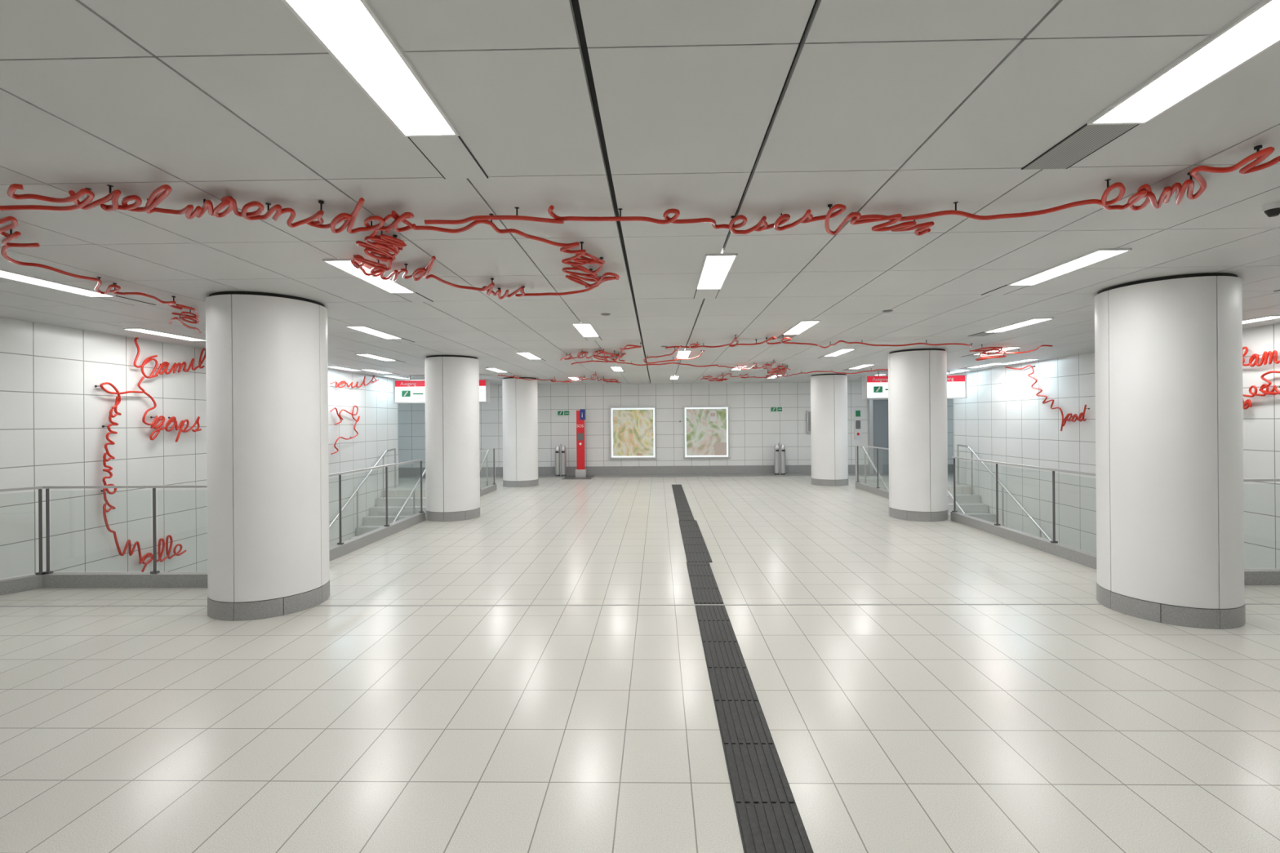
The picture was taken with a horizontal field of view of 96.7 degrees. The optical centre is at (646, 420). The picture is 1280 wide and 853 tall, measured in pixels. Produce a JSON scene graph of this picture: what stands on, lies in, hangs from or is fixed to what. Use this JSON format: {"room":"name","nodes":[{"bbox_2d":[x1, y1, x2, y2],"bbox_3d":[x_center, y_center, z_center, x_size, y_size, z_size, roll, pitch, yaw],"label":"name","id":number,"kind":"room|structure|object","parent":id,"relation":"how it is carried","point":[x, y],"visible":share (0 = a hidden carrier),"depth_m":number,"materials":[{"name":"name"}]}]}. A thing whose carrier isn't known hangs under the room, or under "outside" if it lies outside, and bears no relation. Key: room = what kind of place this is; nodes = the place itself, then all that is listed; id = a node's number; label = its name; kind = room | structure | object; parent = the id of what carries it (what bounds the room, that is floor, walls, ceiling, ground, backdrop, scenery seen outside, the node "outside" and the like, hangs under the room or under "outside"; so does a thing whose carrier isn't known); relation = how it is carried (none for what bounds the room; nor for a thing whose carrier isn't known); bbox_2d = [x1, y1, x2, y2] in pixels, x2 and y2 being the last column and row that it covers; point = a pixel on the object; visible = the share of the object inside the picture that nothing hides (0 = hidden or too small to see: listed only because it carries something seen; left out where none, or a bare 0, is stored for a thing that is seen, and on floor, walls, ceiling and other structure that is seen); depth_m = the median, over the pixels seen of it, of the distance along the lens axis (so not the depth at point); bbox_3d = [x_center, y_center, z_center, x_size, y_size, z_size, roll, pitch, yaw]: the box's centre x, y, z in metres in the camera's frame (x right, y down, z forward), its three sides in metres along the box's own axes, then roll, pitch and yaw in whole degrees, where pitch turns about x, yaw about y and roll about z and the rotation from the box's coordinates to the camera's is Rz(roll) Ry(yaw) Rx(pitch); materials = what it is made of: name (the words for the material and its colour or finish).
{"room":"metro station","nodes":[
{"label":"metro station","id":0,"kind":"room"},
{"bbox_2d":[0,317,398,579],"bbox_3d":[-6.513,2.562,5.627,0.200,7.580,17.400,0,0,1],"label":"wall","id":1,"kind":"structure","parent":0,"point":[53,414],"depth_m":6.84,"materials":[{"name":"white tile"}]},
{"bbox_2d":[600,313,610,315],"bbox_3d":[-0.418,-1.072,5.759,0.100,0.010,0.100,0,0,1],"label":"ceiling speaker","id":2,"kind":"object","parent":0,"point":[604,314],"depth_m":5.74},
{"bbox_2d":[0,0,1279,385],"bbox_3d":[0.521,-1.209,6.791,20.000,0.250,20.000,0,0,1],"label":"ceiling","id":3,"kind":"structure","parent":0,"point":[718,110],"depth_m":2.45,"materials":[{"name":"grey"}]},
{"bbox_2d":[0,268,155,305],"bbox_3d":[-4.544,-1.039,4.467,0.209,0.014,1.342,0,0,1],"label":"ceiling light","id":4,"kind":"object","parent":3,"relation":"in","point":[4,273],"depth_m":4.42,"materials":[{"name":"white plastic"}]},
{"bbox_2d":[122,328,205,342],"bbox_3d":[-5.754,-1.029,7.041,0.209,0.014,1.342,0,0,1],"label":"ceiling light","id":5,"kind":"object","parent":3,"relation":"in","point":[140,330],"depth_m":6.78,"materials":[{"name":"white plastic"}]},
{"bbox_2d":[328,365,361,370],"bbox_3d":[-5.994,-1.027,11.252,0.209,0.014,0.954,0,0,1],"label":"recessed light","id":6,"kind":"object","parent":3,"relation":"in","point":[331,366],"visible":0.83,"depth_m":11.22,"materials":[{"name":"white plastic"}]},
{"bbox_2d":[328,366,356,370],"bbox_3d":[-5.994,-1.029,11.252,0.185,0.009,0.930,0,0,1],"label":"diffuser","id":7,"kind":"object","parent":6,"relation":"attached to","point":[338,367],"depth_m":11.24,"materials":[{"name":"white plastic"}]},
{"bbox_2d":[322,258,433,302],"bbox_3d":[-2.022,-1.059,4.418,0.209,0.014,1.342,0,0,1],"label":"ceiling light","id":8,"kind":"object","parent":3,"relation":"in","point":[389,286],"depth_m":4.33,"materials":[{"name":"white plastic"}]},
{"bbox_2d":[345,325,413,342],"bbox_3d":[-3.235,-1.049,6.992,0.209,0.014,1.342,0,0,1],"label":"ceiling light","id":9,"kind":"object","parent":3,"relation":"in","point":[365,329],"depth_m":6.84,"materials":[{"name":"white plastic"}]},
{"bbox_2d":[355,353,404,362],"bbox_3d":[-4.446,-1.039,9.566,0.209,0.014,1.342,0,0,1],"label":"ceiling light","id":10,"kind":"object","parent":3,"relation":"in","point":[368,355],"depth_m":9.44,"materials":[{"name":"white plastic"}]},
{"bbox_2d":[360,368,399,374],"bbox_3d":[-5.656,-1.030,12.140,0.209,0.014,1.342,0,0,1],"label":"ceiling light","id":11,"kind":"object","parent":3,"relation":"in","point":[369,370],"depth_m":12.02,"materials":[{"name":"white plastic"}]},
{"bbox_2d":[281,0,488,178],"bbox_3d":[-0.811,-1.069,1.845,0.209,0.014,1.342,0,0,1],"label":"ceiling light","id":12,"kind":"object","parent":3,"relation":"in","point":[352,32],"depth_m":1.76,"materials":[{"name":"white plastic"}]},
{"bbox_2d":[382,375,408,378],"bbox_3d":[-5.949,-1.027,13.552,0.209,0.014,0.954,0,0,1],"label":"recessed light","id":13,"kind":"object","parent":3,"relation":"in","point":[393,376],"visible":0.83,"depth_m":13.45,"materials":[{"name":"white plastic"}]},
{"bbox_2d":[393,375,425,403],"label":"direction sign","id":14,"kind":"object","parent":3,"relation":"hanging from","point":[409,391],"depth_m":13.11,"materials":[{"name":"white plastic"}]},
{"bbox_2d":[479,378,489,403],"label":"direction sign","id":15,"kind":"object","parent":3,"relation":"hanging from","point":[484,384],"depth_m":13.09,"materials":[{"name":"white plastic"}]},
{"bbox_2d":[484,368,511,373],"bbox_3d":[-3.137,-1.050,12.091,0.209,0.014,1.342,0,0,1],"label":"ceiling light","id":16,"kind":"object","parent":3,"relation":"in","point":[496,370],"depth_m":12.04,"materials":[{"name":"white plastic"}]},
{"bbox_2d":[515,351,544,361],"bbox_3d":[-1.924,-1.060,9.518,0.209,0.014,1.342,0,0,1],"label":"ceiling light","id":17,"kind":"object","parent":3,"relation":"in","point":[528,355],"depth_m":9.38,"materials":[{"name":"white plastic"}]},
{"bbox_2d":[568,377,582,381],"bbox_3d":[-1.826,-1.060,14.617,0.209,0.014,1.342,0,0,1],"label":"ceiling light","id":18,"kind":"object","parent":3,"relation":"in","point":[572,378],"depth_m":14.32,"materials":[{"name":"white plastic"}]},
{"bbox_2d":[571,322,601,340],"bbox_3d":[-0.713,-1.069,6.944,0.209,0.014,1.342,0,0,1],"label":"ceiling light","id":19,"kind":"object","parent":3,"relation":"in","point":[587,331],"depth_m":6.79,"materials":[{"name":"white plastic"}]},
{"bbox_2d":[610,366,624,372],"bbox_3d":[-0.615,-1.070,12.043,0.209,0.014,1.342,0,0,1],"label":"ceiling light","id":20,"kind":"object","parent":3,"relation":"in","point":[616,369],"depth_m":11.90,"materials":[{"name":"white plastic"}]},
{"bbox_2d":[0,144,1279,572],"bbox_3d":[0.551,0.366,8.727,13.840,3.228,13.043,0,0,1],"label":"tube","id":21,"kind":"object","parent":3,"relation":"hanging from","point":[384,244],"visible":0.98,"depth_m":3.02,"materials":[{"name":"red metal"}]},
{"bbox_2d":[669,375,679,380],"bbox_3d":[0.694,-1.081,14.568,0.209,0.014,1.342,0,0,1],"label":"ceiling light","id":22,"kind":"object","parent":3,"relation":"in","point":[672,378],"depth_m":14.58,"materials":[{"name":"white plastic"}]},
{"bbox_2d":[675,350,691,359],"bbox_3d":[0.596,-1.080,9.469,0.209,0.014,1.342,0,0,1],"label":"ceiling light","id":23,"kind":"object","parent":3,"relation":"in","point":[681,353],"depth_m":9.21,"materials":[{"name":"white plastic"}]},
{"bbox_2d":[693,253,737,298],"bbox_3d":[0.498,-1.079,4.370,0.209,0.014,1.342,0,0,1],"label":"ceiling light","id":24,"kind":"object","parent":3,"relation":"in","point":[716,268],"depth_m":4.18,"materials":[{"name":"white plastic"}]},
{"bbox_2d":[728,365,746,371],"bbox_3d":[1.904,-1.090,11.994,0.209,0.014,1.342,0,0,1],"label":"ceiling light","id":25,"kind":"object","parent":3,"relation":"in","point":[733,369],"depth_m":12.12,"materials":[{"name":"white plastic"}]},
{"bbox_2d":[765,374,782,378],"bbox_3d":[3.213,-1.101,14.520,0.209,0.014,1.342,0,0,1],"label":"ceiling light","id":26,"kind":"object","parent":3,"relation":"in","point":[774,375],"depth_m":14.29,"materials":[{"name":"white plastic"}]},
{"bbox_2d":[777,320,820,338],"bbox_3d":[1.807,-1.089,6.895,0.209,0.014,1.342,0,0,1],"label":"ceiling light","id":27,"kind":"object","parent":3,"relation":"in","point":[802,326],"depth_m":6.73,"materials":[{"name":"white plastic"}]},
{"bbox_2d":[818,348,855,358],"bbox_3d":[3.115,-1.100,9.421,0.209,0.014,1.342,0,0,1],"label":"ceiling light","id":28,"kind":"object","parent":3,"relation":"in","point":[841,351],"depth_m":9.27,"materials":[{"name":"white plastic"}]},
{"bbox_2d":[842,364,875,370],"bbox_3d":[4.421,-1.110,11.946,0.209,0.014,1.342,0,0,1],"label":"ceiling light","id":29,"kind":"object","parent":3,"relation":"in","point":[864,365],"depth_m":11.79,"materials":[{"name":"white plastic"}]},
{"bbox_2d":[862,371,888,399],"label":"direction sign","id":30,"kind":"object","parent":3,"relation":"hanging from","point":[874,387],"depth_m":12.91,"materials":[{"name":"white plastic"}]},
{"bbox_2d":[946,370,967,399],"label":"direction sign","id":31,"kind":"object","parent":3,"relation":"hanging from","point":[956,384],"depth_m":12.88,"materials":[{"name":"white plastic"}]},
{"bbox_2d":[946,369,970,373],"bbox_3d":[7.198,-1.133,13.299,0.209,0.014,0.954,0,0,1],"label":"recessed light","id":32,"kind":"object","parent":3,"relation":"in","point":[960,371],"visible":0.64,"depth_m":13.19,"materials":[{"name":"white plastic"}]},
{"bbox_2d":[960,362,1003,368],"bbox_3d":[6.941,-1.131,11.898,0.209,0.014,1.342,0,0,1],"label":"ceiling light","id":33,"kind":"object","parent":3,"relation":"in","point":[989,364],"depth_m":11.79,"materials":[{"name":"white plastic"}]},
{"bbox_2d":[963,346,1021,356],"bbox_3d":[5.632,-1.120,9.372,0.209,0.014,1.342,0,0,1],"label":"ceiling light","id":34,"kind":"object","parent":3,"relation":"in","point":[1006,348],"depth_m":9.19,"materials":[{"name":"white plastic"}]},
{"bbox_2d":[968,317,1053,336],"bbox_3d":[4.324,-1.110,6.847,0.209,0.014,1.342,0,0,1],"label":"ceiling light","id":35,"kind":"object","parent":3,"relation":"in","point":[1029,322],"depth_m":6.68,"materials":[{"name":"white plastic"}]},
{"bbox_2d":[996,359,1038,364],"bbox_3d":[7.154,-1.132,10.999,0.209,0.014,0.954,0,0,1],"label":"recessed light","id":36,"kind":"object","parent":3,"relation":"in","point":[1024,360],"visible":0.93,"depth_m":11.00,"materials":[{"name":"white plastic"}]},
{"bbox_2d":[1003,360,1031,364],"bbox_3d":[7.154,-1.134,10.999,0.185,0.009,0.930,0,0,1],"label":"diffuser","id":37,"kind":"object","parent":36,"relation":"attached to","point":[1020,361],"depth_m":11.01,"materials":[{"name":"white plastic"}]},
{"bbox_2d":[981,248,1131,295],"bbox_3d":[3.017,-1.099,4.322,0.209,0.014,1.342,0,0,1],"label":"ceiling light","id":38,"kind":"object","parent":3,"relation":"in","point":[1099,255],"depth_m":4.12,"materials":[{"name":"white plastic"}]},
{"bbox_2d":[1021,0,1279,169],"bbox_3d":[1.709,-1.089,1.796,0.209,0.014,1.342,0,0,1],"label":"ceiling light","id":39,"kind":"object","parent":3,"relation":"in","point":[1256,30],"depth_m":1.83,"materials":[{"name":"white plastic"}]},
{"bbox_2d":[1242,315,1279,324],"bbox_3d":[6.843,-1.130,6.799,0.209,0.014,1.342,0,0,1],"label":"ceiling light","id":40,"kind":"object","parent":3,"relation":"in","point":[1271,317],"depth_m":6.31,"materials":[{"name":"white plastic"}]},
{"bbox_2d":[1262,200,1279,217],"bbox_3d":[3.202,-1.076,2.908,0.080,0.060,0.080,0,0,1],"label":"dome camera","id":41,"kind":"object","parent":3,"relation":"attached to","point":[1272,209],"visible":1,"depth_m":2.89,"materials":[{"name":"white plastic"}]},
{"bbox_2d":[0,475,1279,852],"bbox_3d":[0.563,4.046,6.791,20.000,4.900,20.000,0,0,1],"label":"floor","id":42,"kind":"structure","parent":0,"point":[893,728],"depth_m":3.28,"materials":[{"name":"tile"}]},
{"bbox_2d":[0,484,207,595],"bbox_3d":[-5.152,1.143,5.547,2.770,0.996,0.631,0,0,-13],"label":"glass railing","id":43,"kind":"object","parent":42,"relation":"on","point":[154,579],"visible":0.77,"depth_m":5.58,"materials":[{"name":"grey metal"}]},
{"bbox_2d":[205,291,329,621],"bbox_3d":[-3.351,0.287,5.065,0.908,2.680,0.908,0,0,1],"label":"pillar","id":44,"kind":"structure","parent":42,"relation":"on","point":[267,359],"depth_m":4.69,"materials":[{"name":"white"}]},
{"bbox_2d":[328,459,425,561],"bbox_3d":[-3.698,1.132,7.473,0.100,0.996,3.600,0,0,1],"label":"glass railing","id":45,"kind":"object","parent":42,"relation":"on","point":[341,548],"visible":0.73,"depth_m":7.62,"materials":[{"name":"grey metal"}]},
{"bbox_2d":[328,448,495,539],"bbox_3d":[-4.979,3.505,9.863,2.670,5.670,8.010,0,0,1],"label":"staircase","id":46,"kind":"structure","parent":42,"relation":"on","point":[398,508],"depth_m":12.83,"materials":[{"name":"stone"}]},
{"bbox_2d":[424,355,479,521],"bbox_3d":[-3.265,0.286,9.565,0.868,2.680,0.868,0,0,1],"label":"pillar","id":47,"kind":"structure","parent":42,"relation":"on","point":[452,455],"depth_m":9.19,"materials":[{"name":"white"}]},
{"bbox_2d":[479,447,497,497],"bbox_3d":[-3.618,1.131,11.647,0.100,0.996,3.450,0,0,1],"label":"glass railing","id":48,"kind":"object","parent":42,"relation":"on","point":[492,487],"visible":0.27,"depth_m":12.85,"materials":[{"name":"grey metal"}]},
{"bbox_2d":[502,377,538,487],"bbox_3d":[-3.175,0.285,14.264,0.868,2.680,0.868,0,0,1],"label":"pillar","id":49,"kind":"structure","parent":42,"relation":"on","point":[519,396],"depth_m":13.88,"materials":[{"name":"white"}]},
{"bbox_2d":[555,444,566,476],"bbox_3d":[-2.504,1.154,16.510,0.326,0.927,0.182,0,0,1],"label":"litter bin","id":50,"kind":"object","parent":42,"relation":"on","point":[560,452],"visible":1,"depth_m":16.44,"materials":[{"name":"silver metal"}]},
{"bbox_2d":[562,475,595,479],"bbox_3d":[-1.929,1.609,16.090,0.800,0.007,1.000,0,0,1],"label":"floor mat","id":51,"kind":"object","parent":42,"relation":"on","point":[588,477],"visible":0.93,"depth_m":15.89,"materials":[{"name":"grey rubber"}]},
{"bbox_2d":[576,419,585,469],"bbox_3d":[-1.884,0.690,16.179,0.220,1.410,0.160,0,0,1],"label":"column","id":52,"kind":"structure","parent":51,"relation":"on","point":[580,437],"depth_m":16.12,"materials":[{"name":"red metal"}]},
{"bbox_2d":[576,408,585,419],"bbox_3d":[-1.881,-0.165,16.189,0.240,0.300,0.160,0,0,1],"label":"sign","id":53,"kind":"object","parent":52,"relation":"on","point":[579,413],"visible":1,"depth_m":16.11,"materials":[{"name":"blue plastic"}]},
{"bbox_2d":[575,469,586,477],"bbox_3d":[-1.878,1.504,16.189,0.300,0.217,0.200,0,0,1],"label":"plinth","id":54,"kind":"object","parent":51,"relation":"on","point":[579,473],"visible":0.98,"depth_m":16.09,"materials":[{"name":"silver metal"}]},
{"bbox_2d":[0,603,1279,606],"bbox_3d":[0.487,1.595,4.917,13.800,0.002,0.020,0,0,1],"label":"trim","id":55,"kind":"structure","parent":42,"relation":"on","point":[1245,603],"depth_m":4.92,"materials":[{"name":"grey metal"}]},
{"bbox_2d":[671,484,813,852],"bbox_3d":[0.586,1.591,6.290,0.295,0.009,15.600,0,0,1],"label":"strip","id":56,"kind":"object","parent":42,"relation":"on","point":[769,819],"visible":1,"depth_m":2.92,"materials":[{"name":"black rubber"}]},
{"bbox_2d":[810,373,848,486],"bbox_3d":[4.471,0.224,13.967,0.868,2.680,0.868,0,0,1],"label":"pillar","id":57,"kind":"structure","parent":42,"relation":"on","point":[828,392],"depth_m":13.60,"materials":[{"name":"white"}]},
{"bbox_2d":[855,444,888,498],"bbox_3d":[4.848,1.063,11.384,0.100,0.996,3.650,0,0,1],"label":"glass railing","id":58,"kind":"object","parent":42,"relation":"on","point":[877,491],"visible":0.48,"depth_m":12.12,"materials":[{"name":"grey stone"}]},
{"bbox_2d":[872,400,888,473],"bbox_3d":[7.075,0.468,16.637,1.000,2.150,0.060,0,0,1],"label":"door","id":59,"kind":"structure","parent":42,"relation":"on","point":[880,407],"depth_m":16.61,"materials":[{"name":"grey paint"}]},
{"bbox_2d":[888,348,948,521],"bbox_3d":[4.380,0.225,9.218,0.868,2.680,0.868,0,0,1],"label":"pillar","id":60,"kind":"structure","parent":42,"relation":"on","point":[917,433],"depth_m":8.85,"materials":[{"name":"white"}]},
{"bbox_2d":[855,444,1051,540],"bbox_3d":[6.174,3.416,9.649,2.660,5.670,8.010,0,0,1],"label":"staircase","id":61,"kind":"structure","parent":42,"relation":"on","point":[970,504],"depth_m":12.59,"materials":[{"name":"stone"}]},
{"bbox_2d":[950,456,1096,569],"bbox_3d":[4.768,1.064,7.210,0.100,0.996,3.400,0,0,1],"label":"glass railing","id":62,"kind":"object","parent":42,"relation":"on","point":[1083,557],"visible":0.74,"depth_m":7.04,"materials":[{"name":"grey metal"}]},
{"bbox_2d":[1094,272,1245,629],"bbox_3d":[4.293,0.226,4.718,0.908,2.680,0.908,0,0,1],"label":"pillar","id":63,"kind":"structure","parent":42,"relation":"on","point":[1170,493],"depth_m":4.36,"materials":[{"name":"white"}]},
{"bbox_2d":[1243,478,1279,585],"bbox_3d":[6.069,1.054,5.405,2.630,0.996,0.100,0,0,1],"label":"glass railing","id":64,"kind":"object","parent":42,"relation":"on","point":[1251,576],"visible":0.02,"depth_m":5.36,"materials":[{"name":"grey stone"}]},
{"bbox_2d":[397,382,953,467],"bbox_3d":[0.727,0.304,16.889,20.000,3.180,0.200,0,0,1],"label":"wall","id":65,"kind":"structure","parent":0,"point":[755,431],"depth_m":16.79,"materials":[{"name":"white tile"}]},
{"bbox_2d":[557,410,569,415],"bbox_3d":[-2.464,-0.215,16.822,0.370,0.150,0.057,0,0,1],"label":"exit sign","id":66,"kind":"object","parent":65,"relation":"attached to","point":[559,412],"visible":1,"depth_m":16.80,"materials":[{"name":"green plastic"}]},
{"bbox_2d":[609,406,656,458],"bbox_3d":[-0.410,0.363,16.776,1.370,1.540,0.070,0,0,1],"label":"framed poster","id":67,"kind":"object","parent":65,"relation":"attached to","point":[633,429],"visible":1,"depth_m":16.78,"materials":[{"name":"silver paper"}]},
{"bbox_2d":[398,464,953,475],"bbox_3d":[0.734,1.469,16.774,20.000,0.250,0.030,0,0,1],"label":"baseboard","id":68,"kind":"structure","parent":65,"relation":"attached to","point":[712,469],"depth_m":16.76,"materials":[{"name":"grey stone"}]},
{"bbox_2d":[398,472,953,478],"bbox_3d":[0.728,1.593,16.399,20.000,0.003,0.720,0,0,1],"label":"trim","id":69,"kind":"structure","parent":65,"relation":"attached to","point":[948,473],"depth_m":16.36,"materials":[{"name":"grey stone"}]},
{"bbox_2d":[773,442,786,475],"bbox_3d":[3.824,1.103,16.389,0.326,0.927,0.182,0,0,1],"label":"litter bin","id":70,"kind":"object","parent":69,"relation":"on","point":[779,450],"visible":1,"depth_m":16.32,"materials":[{"name":"silver metal"}]},
{"bbox_2d":[683,405,729,458],"bbox_3d":[1.748,0.346,16.735,1.353,1.540,0.070,0,0,1],"label":"framed poster","id":71,"kind":"object","parent":65,"relation":"attached to","point":[706,428],"visible":1,"depth_m":16.73,"materials":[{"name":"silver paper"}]},
{"bbox_2d":[769,406,782,412],"bbox_3d":[3.799,-0.325,16.702,0.360,0.150,0.057,0,0,1],"label":"exit sign","id":72,"kind":"object","parent":65,"relation":"attached to","point":[772,409],"visible":1,"depth_m":16.68,"materials":[{"name":"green plastic"}]},
{"bbox_2d":[806,410,810,432],"bbox_3d":[4.801,0.037,16.651,0.240,0.650,0.120,0,0,1],"label":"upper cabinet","id":73,"kind":"object","parent":65,"relation":"attached to","point":[808,412],"visible":0.34,"depth_m":16.61,"materials":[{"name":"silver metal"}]},
{"bbox_2d":[853,408,862,439],"bbox_3d":[6.172,0.101,16.655,0.200,0.900,0.060,0,0,1],"label":"control panel","id":74,"kind":"object","parent":65,"relation":"in","point":[857,411],"depth_m":16.64,"materials":[{"name":"white plastic"}]},
{"bbox_2d":[867,399,888,473],"bbox_3d":[7.073,0.393,16.597,1.200,2.300,0.140,0,0,1],"label":"frame","id":75,"kind":"object","parent":65,"relation":"attached to","point":[870,425],"visible":0.26,"depth_m":16.54,"materials":[{"name":"silver metal"}]},
{"bbox_2d":[882,310,893,312],"bbox_3d":[2.411,-1.094,5.705,0.100,0.010,0.100,0,0,1],"label":"ceiling speaker","id":76,"kind":"object","parent":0,"point":[885,311],"depth_m":5.69},
{"bbox_2d":[953,323,1279,568],"bbox_3d":[7.524,2.450,5.357,0.200,7.580,17.400,0,0,1],"label":"wall","id":77,"kind":"structure","parent":0,"point":[1002,418],"depth_m":10.37,"materials":[{"name":"white tile"}]}
]}

